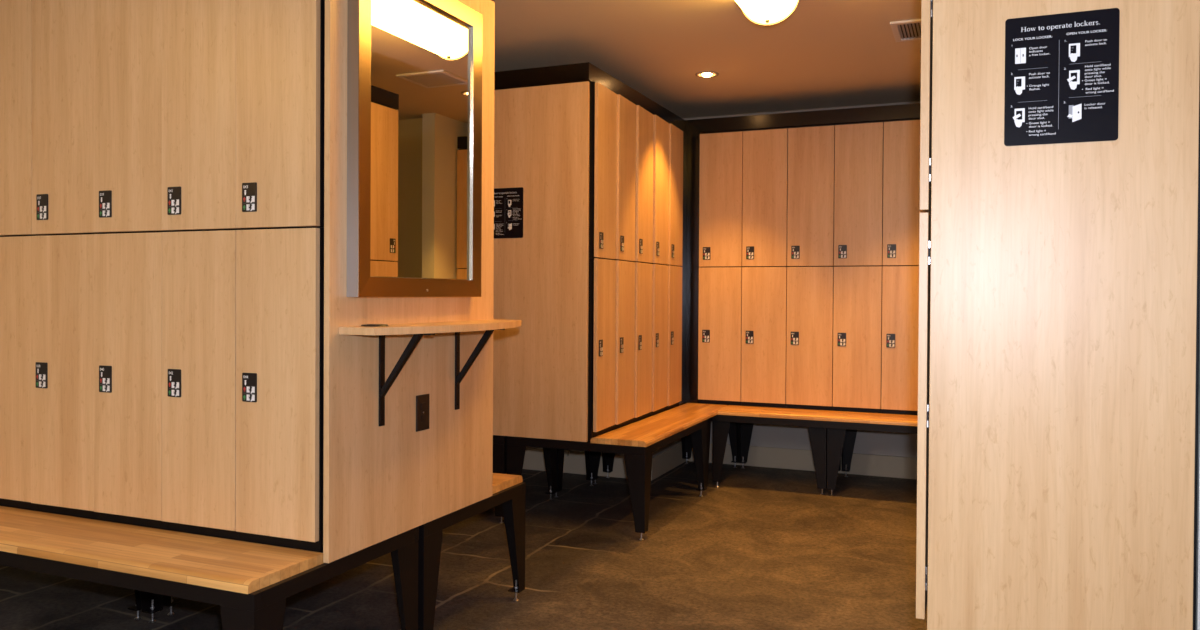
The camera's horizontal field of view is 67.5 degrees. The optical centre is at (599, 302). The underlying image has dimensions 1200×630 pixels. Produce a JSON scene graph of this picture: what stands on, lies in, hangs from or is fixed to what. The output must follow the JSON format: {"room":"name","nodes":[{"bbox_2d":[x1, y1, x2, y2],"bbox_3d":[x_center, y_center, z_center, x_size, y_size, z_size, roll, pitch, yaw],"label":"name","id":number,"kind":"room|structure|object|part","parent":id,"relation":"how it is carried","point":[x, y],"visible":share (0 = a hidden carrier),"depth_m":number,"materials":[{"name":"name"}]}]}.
{"room":"changing room","nodes":[
{"label":"changing room","id":0,"kind":"room"},
{"bbox_2d":[0,460,926,629],"bbox_3d":[-0.767,1.296,2.338,9.200,0.100,9.700,1,1,23],"label":"floor","id":1,"kind":"structure","parent":0,"point":[761,549],"depth_m":4.13,"materials":[{"name":"stone"}]},
{"bbox_2d":[0,506,418,629],"bbox_3d":[-1.906,0.973,3.160,2.496,0.516,0.752,1,1,23],"label":"bench","id":2,"kind":"object","parent":1,"relation":"on","point":[251,583],"visible":0.75,"depth_m":2.61,"materials":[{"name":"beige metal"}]},
{"bbox_2d":[0,236,37,510],"bbox_3d":[-1.999,0.251,3.359,0.304,0.968,0.489,1,1,23],"label":"locker","id":3,"kind":"object","parent":2,"relation":"on","point":[15,252],"visible":0.29,"depth_m":3.11,"materials":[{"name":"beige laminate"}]},
{"bbox_2d":[0,0,37,236],"bbox_3d":[-1.994,-0.700,3.350,0.304,0.932,0.489,1,1,23],"label":"locker","id":4,"kind":"object","parent":3,"relation":"on","point":[15,15],"visible":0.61,"depth_m":3.10,"materials":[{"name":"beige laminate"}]},
{"bbox_2d":[31,234,99,519],"bbox_3d":[-1.718,0.254,3.240,0.304,0.968,0.490,1,1,23],"label":"locker","id":5,"kind":"object","parent":2,"relation":"on","point":[62,266],"visible":0.48,"depth_m":3.02,"materials":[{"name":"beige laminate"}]},
{"bbox_2d":[32,0,99,235],"bbox_3d":[-1.712,-0.697,3.233,0.304,0.932,0.487,1,1,23],"label":"locker","id":6,"kind":"object","parent":5,"relation":"on","point":[62,30],"visible":0.48,"depth_m":3.01,"materials":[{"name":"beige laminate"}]},
{"bbox_2d":[94,232,167,529],"bbox_3d":[-1.437,0.257,3.123,0.304,0.968,0.489,1,1,23],"label":"locker","id":7,"kind":"object","parent":2,"relation":"on","point":[127,266],"visible":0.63,"depth_m":2.90,"materials":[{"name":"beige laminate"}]},
{"bbox_2d":[94,0,167,233],"bbox_3d":[-1.431,-0.694,3.113,0.304,0.932,0.490,1,1,23],"label":"locker","id":8,"kind":"object","parent":7,"relation":"on","point":[127,33],"visible":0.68,"depth_m":2.89,"materials":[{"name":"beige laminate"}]},
{"bbox_3d":[-1.836,0.987,3.474,0.115,0.400,0.115,1,1,23],"label":"leg","id":9,"kind":"part","parent":2,"relation":"part of","materials":[{"name":"black metal"}]},
{"bbox_3d":[-1.708,0.989,3.420,0.115,0.400,0.115,1,1,23],"label":"leg","id":10,"kind":"part","parent":2,"relation":"part of","materials":[{"name":"black metal"}]},
{"bbox_3d":[-1.994,0.731,2.956,2.468,0.030,0.310,1,1,23],"label":"seat","id":11,"kind":"part","parent":2,"relation":"part of","materials":[{"name":"brown wood"}]},
{"bbox_2d":[162,230,240,540],"bbox_3d":[-1.155,0.260,3.005,0.304,0.968,0.488,1,1,23],"label":"locker","id":12,"kind":"object","parent":2,"relation":"on","point":[199,267],"visible":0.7,"depth_m":2.78,"materials":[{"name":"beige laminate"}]},
{"bbox_2d":[162,0,240,231],"bbox_3d":[-1.150,-0.692,2.996,0.304,0.932,0.490,1,1,23],"label":"locker","id":13,"kind":"object","parent":12,"relation":"on","point":[199,36],"visible":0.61,"depth_m":2.78,"materials":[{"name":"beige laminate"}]},
{"bbox_3d":[-1.904,0.768,3.160,2.496,0.044,0.748,1,1,23],"label":"frame","id":14,"kind":"part","parent":2,"relation":"part of","materials":[{"name":"black metal"}]},
{"bbox_3d":[-0.931,1.003,2.411,0.115,0.400,0.115,1,1,23],"label":"leg","id":15,"kind":"part","parent":2,"relation":"part of","materials":[{"name":"black metal"}]},
{"bbox_2d":[236,228,323,552],"bbox_3d":[-0.874,0.262,2.888,0.304,0.968,0.487,1,1,23],"label":"locker","id":16,"kind":"object","parent":2,"relation":"on","point":[280,272],"visible":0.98,"depth_m":2.66,"materials":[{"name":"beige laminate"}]},
{"bbox_2d":[236,0,324,229],"bbox_3d":[-0.869,-0.689,2.878,0.304,0.932,0.489,1,1,23],"label":"locker","id":17,"kind":"object","parent":16,"relation":"on","point":[280,44],"visible":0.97,"depth_m":2.65,"materials":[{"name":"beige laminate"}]},
{"bbox_3d":[-0.687,0.999,2.992,0.115,0.400,0.115,1,1,23],"label":"leg","id":18,"kind":"part","parent":2,"relation":"part of","materials":[{"name":"black metal"}]},
{"bbox_2d":[323,0,494,562],"bbox_3d":[-0.603,-0.200,3.027,0.020,1.902,0.953,1,1,23],"label":"end panel","id":19,"kind":"object","parent":2,"relation":"on","point":[381,483],"visible":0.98,"depth_m":2.88,"materials":[{"name":"brown wood"}]},
{"bbox_2d":[347,0,482,296],"bbox_3d":[-0.589,-0.536,2.972,0.043,1.034,0.713,1,1,23],"label":"wall mirror","id":20,"kind":"object","parent":19,"relation":"attached to","point":[414,67],"visible":1,"depth_m":2.91,"materials":[{"name":"brown mirror"}]},
{"bbox_2d":[370,0,469,278],"bbox_3d":[-0.585,-0.536,2.970,0.004,0.912,0.591,1,1,23],"label":"mirror glass","id":21,"kind":"object","parent":20,"relation":"attached to","point":[420,49],"depth_m":2.95,"materials":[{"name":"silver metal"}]},
{"bbox_2d":[416,394,429,431],"bbox_3d":[-0.596,0.370,3.022,0.007,0.120,0.074,1,1,23],"label":"power outlet","id":22,"kind":"object","parent":19,"relation":"attached to","point":[422,401],"visible":1,"depth_m":3.02,"materials":[{"name":"black plastic"}]},
{"bbox_2d":[421,403,425,410],"bbox_3d":[-0.593,0.350,3.021,0.002,0.025,0.031,1,1,23],"label":"receptacle","id":23,"kind":"object","parent":22,"relation":"attached to","point":[423,405],"depth_m":3.02,"materials":[{"name":"black plastic"}]},
{"bbox_2d":[421,414,425,421],"bbox_3d":[-0.593,0.389,3.021,0.002,0.025,0.031,1,1,23],"label":"receptacle","id":24,"kind":"object","parent":22,"relation":"attached to","point":[423,416],"depth_m":3.02,"materials":[{"name":"black plastic"}]},
{"bbox_2d":[339,319,521,425],"bbox_3d":[-0.488,0.224,3.002,0.220,0.323,0.904,1,1,23],"label":"wall shelf","id":25,"kind":"object","parent":19,"relation":"attached to","point":[417,330],"visible":1,"depth_m":2.81,"materials":[{"name":"brown wood"}]},
{"bbox_2d":[158,473,525,629],"bbox_3d":[-1.604,0.968,3.879,2.496,0.516,0.752,1,1,23],"label":"bench","id":26,"kind":"object","parent":1,"relation":"on","point":[509,491],"visible":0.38,"depth_m":3.42,"materials":[{"name":"black metal"}]},
{"bbox_3d":[-1.651,0.988,3.556,0.115,0.400,0.115,1,1,23],"label":"leg","id":27,"kind":"part","parent":26,"relation":"part of","materials":[{"name":"black metal"}]},
{"bbox_3d":[-0.630,0.998,3.127,0.115,0.400,0.115,1,1,23],"label":"leg","id":28,"kind":"part","parent":26,"relation":"part of","materials":[{"name":"black metal"}]},
{"bbox_3d":[-1.604,0.762,3.875,2.496,0.044,0.748,1,1,23],"label":"frame","id":29,"kind":"part","parent":26,"relation":"part of","materials":[{"name":"black metal"}]},
{"bbox_3d":[-1.520,0.723,4.083,2.468,0.030,0.306,1,1,23],"label":"seat","id":30,"kind":"part","parent":26,"relation":"part of","materials":[{"name":"brown wood"}]},
{"bbox_3d":[-0.387,0.993,3.708,0.115,0.400,0.115,1,1,23],"label":"leg","id":31,"kind":"part","parent":26,"relation":"part of","materials":[{"name":"black metal"}]},
{"bbox_2d":[493,435,564,523],"bbox_3d":[-0.604,0.971,5.739,0.760,0.486,1.418,1,1,23],"label":"stand","id":32,"kind":"object","parent":1,"relation":"on","point":[554,458],"visible":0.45,"depth_m":5.51,"materials":[{"name":"black metal"}]},
{"bbox_3d":[-0.560,0.980,5.015,0.115,0.400,0.115,1,1,23],"label":"leg","id":33,"kind":"part","parent":32,"relation":"part of","materials":[{"name":"black metal"}]},
{"bbox_3d":[-0.603,0.750,5.737,0.760,0.044,1.418,1,1,23],"label":"frame","id":34,"kind":"part","parent":32,"relation":"part of","materials":[{"name":"black metal"}]},
{"bbox_3d":[-0.343,0.976,5.531,0.115,0.400,0.115,1,1,23],"label":"leg","id":35,"kind":"part","parent":32,"relation":"part of","materials":[{"name":"black metal"}]},
{"bbox_3d":[-0.289,0.975,5.660,0.115,0.400,0.115,1,1,23],"label":"leg","id":36,"kind":"part","parent":32,"relation":"part of","materials":[{"name":"black metal"}]},
{"bbox_3d":[-0.379,-0.226,5.776,0.485,1.894,1.639,1,1,23],"label":"bank","id":37,"kind":"object","parent":32,"relation":"on","visible":0},
{"bbox_2d":[494,62,684,130],"bbox_3d":[-0.053,-1.229,5.945,0.937,0.095,2.258,1,1,23],"label":"board","id":38,"kind":"object","parent":37,"relation":"on","point":[578,72],"visible":0.27,"depth_m":4.89,"materials":[{"name":"black laminate"}]},
{"bbox_2d":[507,403,727,539],"bbox_3d":[0.183,0.962,5.544,0.813,0.516,1.671,1,1,23],"label":"bench","id":39,"kind":"object","parent":1,"relation":"on","point":[638,440],"visible":0.77,"depth_m":4.90,"materials":[{"name":"black metal"}]},
{"bbox_3d":[-0.438,0.981,4.964,0.115,0.400,0.115,1,1,23],"label":"leg","id":40,"kind":"part","parent":39,"relation":"part of","materials":[{"name":"black metal"}]},
{"bbox_2d":[493,81,589,441],"bbox_3d":[-0.494,-0.218,4.923,0.934,1.902,0.020,1,1,23],"label":"end panel","id":41,"kind":"object","parent":39,"relation":"on","point":[540,365],"visible":0.56,"depth_m":4.83,"materials":[{"name":"brown wood"}]},
{"bbox_2d":[494,187,522,237],"bbox_3d":[-0.517,-0.490,4.918,0.216,0.274,0.003,1,1,23],"label":"sign","id":42,"kind":"object","parent":41,"relation":"attached to","point":[508,202],"visible":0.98,"depth_m":4.91,"materials":[{"name":"black plastic"}]},
{"bbox_3d":[-0.038,0.974,5.916,0.115,0.400,0.115,1,1,23],"label":"leg","id":43,"kind":"part","parent":39,"relation":"part of","materials":[{"name":"black metal"}]},
{"bbox_2d":[588,258,615,440],"bbox_3d":[-0.184,0.246,4.956,0.496,0.968,0.303,1,1,23],"label":"locker","id":44,"kind":"object","parent":39,"relation":"on","point":[602,272],"visible":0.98,"depth_m":4.79,"materials":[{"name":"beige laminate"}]},
{"bbox_2d":[589,81,616,259],"bbox_3d":[-0.179,-0.705,4.947,0.496,0.932,0.303,1,1,23],"label":"locker","id":45,"kind":"object","parent":44,"relation":"on","point":[603,101],"visible":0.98,"depth_m":4.78,"materials":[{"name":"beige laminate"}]},
{"bbox_3d":[0.083,0.758,5.305,0.809,0.044,1.152,1,1,23],"label":"frame","id":46,"kind":"part","parent":39,"relation":"part of","materials":[{"name":"black metal"}]},
{"bbox_2d":[612,260,634,429],"bbox_3d":[-0.067,0.244,5.237,0.496,0.968,0.304,1,1,23],"label":"locker","id":47,"kind":"object","parent":39,"relation":"on","point":[625,270],"visible":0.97,"depth_m":5.12,"materials":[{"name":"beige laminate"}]},
{"bbox_2d":[613,94,635,261],"bbox_3d":[-0.061,-0.707,5.228,0.496,0.932,0.304,1,1,23],"label":"locker","id":48,"kind":"object","parent":47,"relation":"on","point":[626,110],"visible":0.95,"depth_m":5.11,"materials":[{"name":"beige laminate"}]},
{"bbox_3d":[0.200,0.987,4.696,0.115,0.400,0.115,1,1,23],"label":"leg","id":49,"kind":"part","parent":39,"relation":"part of","materials":[{"name":"black metal"}]},
{"bbox_2d":[631,262,652,422],"bbox_3d":[0.051,0.242,5.519,0.494,0.968,0.304,1,1,23],"label":"locker","id":50,"kind":"object","parent":39,"relation":"on","point":[642,399],"visible":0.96,"depth_m":5.40,"materials":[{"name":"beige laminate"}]},
{"bbox_2d":[632,105,653,263],"bbox_3d":[0.057,-0.709,5.509,0.496,0.932,0.304,1,1,23],"label":"locker","id":51,"kind":"object","parent":50,"relation":"on","point":[644,118],"visible":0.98,"depth_m":5.39,"materials":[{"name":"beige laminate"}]},
{"bbox_2d":[649,264,667,416],"bbox_3d":[0.169,0.240,5.800,0.496,0.968,0.304,1,1,23],"label":"locker","id":52,"kind":"object","parent":39,"relation":"on","point":[660,272],"visible":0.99,"depth_m":5.68,"materials":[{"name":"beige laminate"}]},
{"bbox_2d":[650,115,668,264],"bbox_3d":[0.175,-0.711,5.790,0.496,0.932,0.304,1,1,23],"label":"locker","id":53,"kind":"object","parent":52,"relation":"on","point":[660,126],"visible":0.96,"depth_m":5.67,"materials":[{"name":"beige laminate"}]},
{"bbox_3d":[0.416,0.721,5.444,0.310,0.030,1.671,1,1,23],"label":"seat","id":54,"kind":"part","parent":39,"relation":"part of","materials":[{"name":"brown wood"}]},
{"bbox_2d":[665,266,681,410],"bbox_3d":[0.287,0.238,6.081,0.494,0.968,0.304,1,1,23],"label":"locker","id":55,"kind":"object","parent":39,"relation":"on","point":[674,376],"visible":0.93,"depth_m":5.96,"materials":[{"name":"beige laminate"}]},
{"bbox_2d":[668,123,682,266],"bbox_3d":[0.293,-0.713,6.072,0.495,0.932,0.304,1,1,23],"label":"locker","id":56,"kind":"object","parent":55,"relation":"on","point":[675,223],"visible":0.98,"depth_m":5.95,"materials":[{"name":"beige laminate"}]},
{"bbox_2d":[679,129,699,404],"bbox_3d":[0.610,-0.242,6.200,0.111,1.881,0.162,1,1,23],"label":"filler panel","id":57,"kind":"object","parent":39,"relation":"on","point":[691,141],"visible":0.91,"depth_m":6.25,"materials":[{"name":"black laminate"}]},
{"bbox_3d":[0.600,0.980,5.649,0.115,0.400,0.115,1,1,23],"label":"leg","id":58,"kind":"part","parent":39,"relation":"part of","materials":[{"name":"black metal"}]},
{"bbox_2d":[594,399,738,483],"bbox_3d":[0.483,0.972,6.311,0.772,0.486,1.003,1,1,23],"label":"stand","id":59,"kind":"object","parent":1,"relation":"on","point":[607,458],"visible":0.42,"depth_m":6.61,"materials":[{"name":"black metal"}]},
{"bbox_3d":[0.072,0.972,6.178,0.115,0.400,0.115,1,1,23],"label":"leg","id":60,"kind":"part","parent":59,"relation":"part of","materials":[{"name":"black metal"}]},
{"bbox_3d":[0.670,0.970,6.711,0.115,0.400,0.115,1,1,23],"label":"leg","id":61,"kind":"part","parent":59,"relation":"part of","materials":[{"name":"black metal"}]},
{"bbox_3d":[0.484,0.751,6.308,0.772,0.044,1.003,1,1,23],"label":"frame","id":62,"kind":"part","parent":59,"relation":"part of","materials":[{"name":"wood"}]},
{"bbox_3d":[0.652,0.979,5.869,0.115,0.400,0.115,1,1,23],"label":"leg","id":63,"kind":"part","parent":59,"relation":"part of","materials":[{"name":"black metal"}]},
{"bbox_2d":[698,267,741,405],"bbox_3d":[0.914,0.239,6.393,0.304,0.968,0.489,1,1,23],"label":"locker","id":64,"kind":"object","parent":59,"relation":"on","point":[720,288],"visible":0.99,"depth_m":6.17,"materials":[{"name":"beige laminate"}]},
{"bbox_2d":[699,130,743,266],"bbox_3d":[0.919,-0.712,6.383,0.304,0.932,0.489,1,1,23],"label":"locker","id":65,"kind":"object","parent":64,"relation":"on","point":[721,153],"visible":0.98,"depth_m":6.16,"materials":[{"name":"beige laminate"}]},
{"bbox_2d":[685,103,919,133],"bbox_3d":[1.746,-1.221,6.107,2.254,0.092,0.567,1,1,23],"label":"board","id":66,"kind":"object","parent":65,"relation":"on","point":[904,111],"visible":0.27,"depth_m":5.96,"materials":[{"name":"black laminate"}]},
{"bbox_3d":[0.956,0.973,6.591,0.115,0.400,0.115,1,1,23],"label":"leg","id":67,"kind":"part","parent":59,"relation":"part of","materials":[{"name":"black metal"}]},
{"bbox_2d":[712,405,917,495],"bbox_3d":[1.787,0.968,5.883,1.958,0.516,0.782,1,1,23],"label":"bench","id":68,"kind":"object","parent":1,"relation":"on","point":[832,434],"visible":0.64,"depth_m":5.72,"materials":[{"name":"wood"},{"name":"black steel"}]},
{"bbox_3d":[0.817,0.979,5.950,0.115,0.400,0.115,1,1,23],"label":"leg","id":69,"kind":"part","parent":68,"relation":"part of","materials":[{"name":"black metal"}]},
{"bbox_3d":[1.066,0.974,6.545,0.115,0.400,0.115,1,1,23],"label":"leg","id":70,"kind":"part","parent":68,"relation":"part of","materials":[{"name":"black metal"}]},
{"bbox_2d":[741,267,786,407],"bbox_3d":[1.195,0.242,6.274,0.304,0.968,0.489,1,1,23],"label":"locker","id":71,"kind":"object","parent":68,"relation":"on","point":[764,289],"visible":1,"depth_m":6.05,"materials":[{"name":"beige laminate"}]},
{"bbox_2d":[742,127,788,266],"bbox_3d":[1.200,-0.710,6.265,0.304,0.932,0.489,1,1,23],"label":"locker","id":72,"kind":"object","parent":71,"relation":"on","point":[765,151],"visible":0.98,"depth_m":6.04,"materials":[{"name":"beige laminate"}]},
{"bbox_2d":[786,267,833,410],"bbox_3d":[1.476,0.244,6.156,0.304,0.968,0.489,1,1,23],"label":"locker","id":73,"kind":"object","parent":68,"relation":"on","point":[810,290],"visible":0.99,"depth_m":5.93,"materials":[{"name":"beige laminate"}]},
{"bbox_2d":[787,124,834,266],"bbox_3d":[1.482,-0.707,6.147,0.304,0.932,0.489,1,1,23],"label":"locker","id":74,"kind":"object","parent":73,"relation":"on","point":[811,149],"visible":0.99,"depth_m":5.92,"materials":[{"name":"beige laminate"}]},
{"bbox_3d":[1.789,0.763,5.883,1.958,0.044,0.778,1,1,23],"label":"frame","id":75,"kind":"part","parent":68,"relation":"part of","materials":[{"name":"black metal"}]},
{"bbox_3d":[1.404,0.984,5.774,0.115,0.400,0.115,1,1,23],"label":"leg","id":76,"kind":"part","parent":68,"relation":"part of","materials":[{"name":"black metal"}]},
{"bbox_3d":[1.713,0.727,5.656,1.916,0.030,0.310,1,1,23],"label":"seat","id":77,"kind":"part","parent":68,"relation":"part of","materials":[{"name":"brown wood"}]},
{"bbox_3d":[1.516,0.985,5.727,0.115,0.400,0.115,1,1,23],"label":"leg","id":78,"kind":"part","parent":68,"relation":"part of","materials":[{"name":"black metal"}]},
{"bbox_3d":[1.744,0.981,6.260,0.115,0.400,0.115,1,1,23],"label":"leg","id":79,"kind":"part","parent":68,"relation":"part of","materials":[{"name":"black metal"}]},
{"bbox_2d":[833,266,881,412],"bbox_3d":[1.757,0.247,6.038,0.304,0.968,0.489,1,1,23],"label":"locker","id":80,"kind":"object","parent":68,"relation":"on","point":[857,304],"visible":0.98,"depth_m":5.82,"materials":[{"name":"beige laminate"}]},
{"bbox_2d":[834,121,883,266],"bbox_3d":[1.763,-0.704,6.029,0.304,0.932,0.489,1,1,23],"label":"locker","id":81,"kind":"object","parent":80,"relation":"on","point":[859,147],"visible":1,"depth_m":5.81,"materials":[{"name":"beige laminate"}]},
{"bbox_2d":[881,266,918,414],"bbox_3d":[2.038,0.250,5.920,0.304,0.968,0.489,1,1,23],"label":"locker","id":82,"kind":"object","parent":68,"relation":"on","point":[900,284],"visible":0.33,"depth_m":5.71,"materials":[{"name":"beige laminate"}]},
{"bbox_2d":[882,118,920,265],"bbox_3d":[2.044,-0.701,5.911,0.304,0.932,0.489,1,1,23],"label":"locker","id":83,"kind":"object","parent":82,"relation":"on","point":[901,152],"visible":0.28,"depth_m":5.71,"materials":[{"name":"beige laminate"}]},
{"bbox_3d":[1.441,1.009,3.052,0.502,0.486,2.450,1,1,23],"label":"stand","id":84,"kind":"object","parent":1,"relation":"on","visible":0},
{"bbox_2d":[916,212,930,618],"bbox_3d":[0.995,0.281,2.070,0.488,0.968,0.303,1,1,23],"label":"locker","id":85,"kind":"object","parent":84,"relation":"on","point":[924,218],"visible":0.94,"depth_m":2.02,"materials":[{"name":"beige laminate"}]},
{"bbox_2d":[920,0,932,215],"bbox_3d":[1.000,-0.670,2.061,0.488,0.932,0.303,1,1,23],"label":"locker","id":86,"kind":"object","parent":85,"relation":"on","point":[926,5],"visible":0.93,"depth_m":2.01,"materials":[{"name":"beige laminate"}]},
{"bbox_2d":[927,0,1199,629],"bbox_3d":[0.977,-0.180,1.919,0.506,1.902,0.020,1,1,23],"label":"end panel","id":87,"kind":"object","parent":84,"relation":"on","point":[1063,276],"visible":1,"depth_m":1.91,"materials":[{"name":"brown wood"}]},
{"bbox_2d":[1004,8,1119,145],"bbox_3d":[0.977,-0.475,1.904,0.216,0.274,0.003,1,1,23],"label":"sign","id":88,"kind":"object","parent":87,"relation":"attached to","point":[1062,70],"visible":1,"depth_m":1.90,"materials":[{"name":"black plastic"}]},
{"bbox_2d":[1193,75,1199,629],"bbox_3d":[1.694,-0.186,2.964,0.012,1.902,2.461,1,1,23],"label":"board","id":89,"kind":"object","parent":84,"relation":"on","point":[1198,239],"visible":0.05,"depth_m":1.83,"materials":[{"name":"black laminate"}]},
{"bbox_2d":[526,405,681,456],"bbox_3d":[-0.672,0.992,7.013,2.550,0.420,0.799,1,1,23],"label":"wall","id":90,"kind":"structure","parent":0,"point":[679,441],"depth_m":6.44,"materials":[{"name":"beige paint"}]},
{"bbox_2d":[523,448,626,477],"bbox_3d":[-0.831,1.128,6.637,2.550,0.152,0.020,1,1,23],"label":"baseboard","id":91,"kind":"structure","parent":90,"relation":"attached to","point":[574,463],"depth_m":6.36,"materials":[{"name":"grey paint"}]},
{"bbox_2d":[651,443,685,480],"bbox_3d":[0.502,1.137,6.499,0.015,0.152,0.798,1,1,23],"label":"baseboard","id":92,"kind":"structure","parent":90,"relation":"attached to","point":[671,458],"depth_m":6.42,"materials":[{"name":"grey paint"}]},
{"bbox_2d":[493,0,920,118],"bbox_3d":[-0.751,-1.423,2.312,9.200,0.100,9.700,1,1,23],"label":"ceiling","id":93,"kind":"structure","parent":0,"point":[827,53],"depth_m":4.93,"materials":[{"name":"beige paint"}]},
{"bbox_2d":[695,71,718,77],"bbox_3d":[0.653,-1.395,5.484,0.144,0.036,0.144,1,1,23],"label":"recessed light","id":94,"kind":"object","parent":93,"relation":"in","point":[706,74],"visible":1,"depth_m":5.46,"materials":[{"name":"beige"}]},
{"bbox_3d":[0.653,-1.395,5.484,0.060,0.036,0.060,1,1,23],"label":"bulb","id":95,"kind":"part","parent":94,"relation":"part of","materials":[{"name":"white"}]},
{"bbox_2d":[735,0,798,25],"bbox_3d":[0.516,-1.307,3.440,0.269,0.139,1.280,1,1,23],"label":"ceiling light","id":96,"kind":"object","parent":93,"relation":"attached to","point":[760,12],"visible":1,"depth_m":3.90,"materials":[{"name":"white"}]},
{"bbox_2d":[890,19,920,41],"bbox_3d":[1.651,-1.375,4.508,0.344,0.012,0.344,1,1,23],"label":"ceiling vent","id":97,"kind":"object","parent":93,"relation":"in","point":[905,30],"visible":0.49,"depth_m":4.53,"materials":[{"name":"white metal"}]},
{"bbox_2d":[684,101,920,459],"bbox_3d":[-0.067,-0.107,7.240,6.670,2.620,0.100,1,1,23],"label":"wall","id":98,"kind":"structure","parent":0,"point":[763,435],"depth_m":6.47,"materials":[{"name":"beige paint"}]},
{"bbox_2d":[688,443,916,478],"bbox_3d":[1.774,1.148,6.410,2.390,0.148,0.019,1,1,23],"label":"baseboard","id":99,"kind":"structure","parent":98,"relation":"attached to","point":[771,457],"depth_m":6.51,"materials":[{"name":"rubber"}]},
{"bbox_2d":[1196,315,1199,629],"bbox_3d":[1.772,-0.055,2.951,0.140,2.620,2.505,1,1,23],"label":"wall partition","id":100,"kind":"structure","parent":0,"point":[1198,478],"depth_m":1.83,"materials":[{"name":"grey paint"}]}
]}

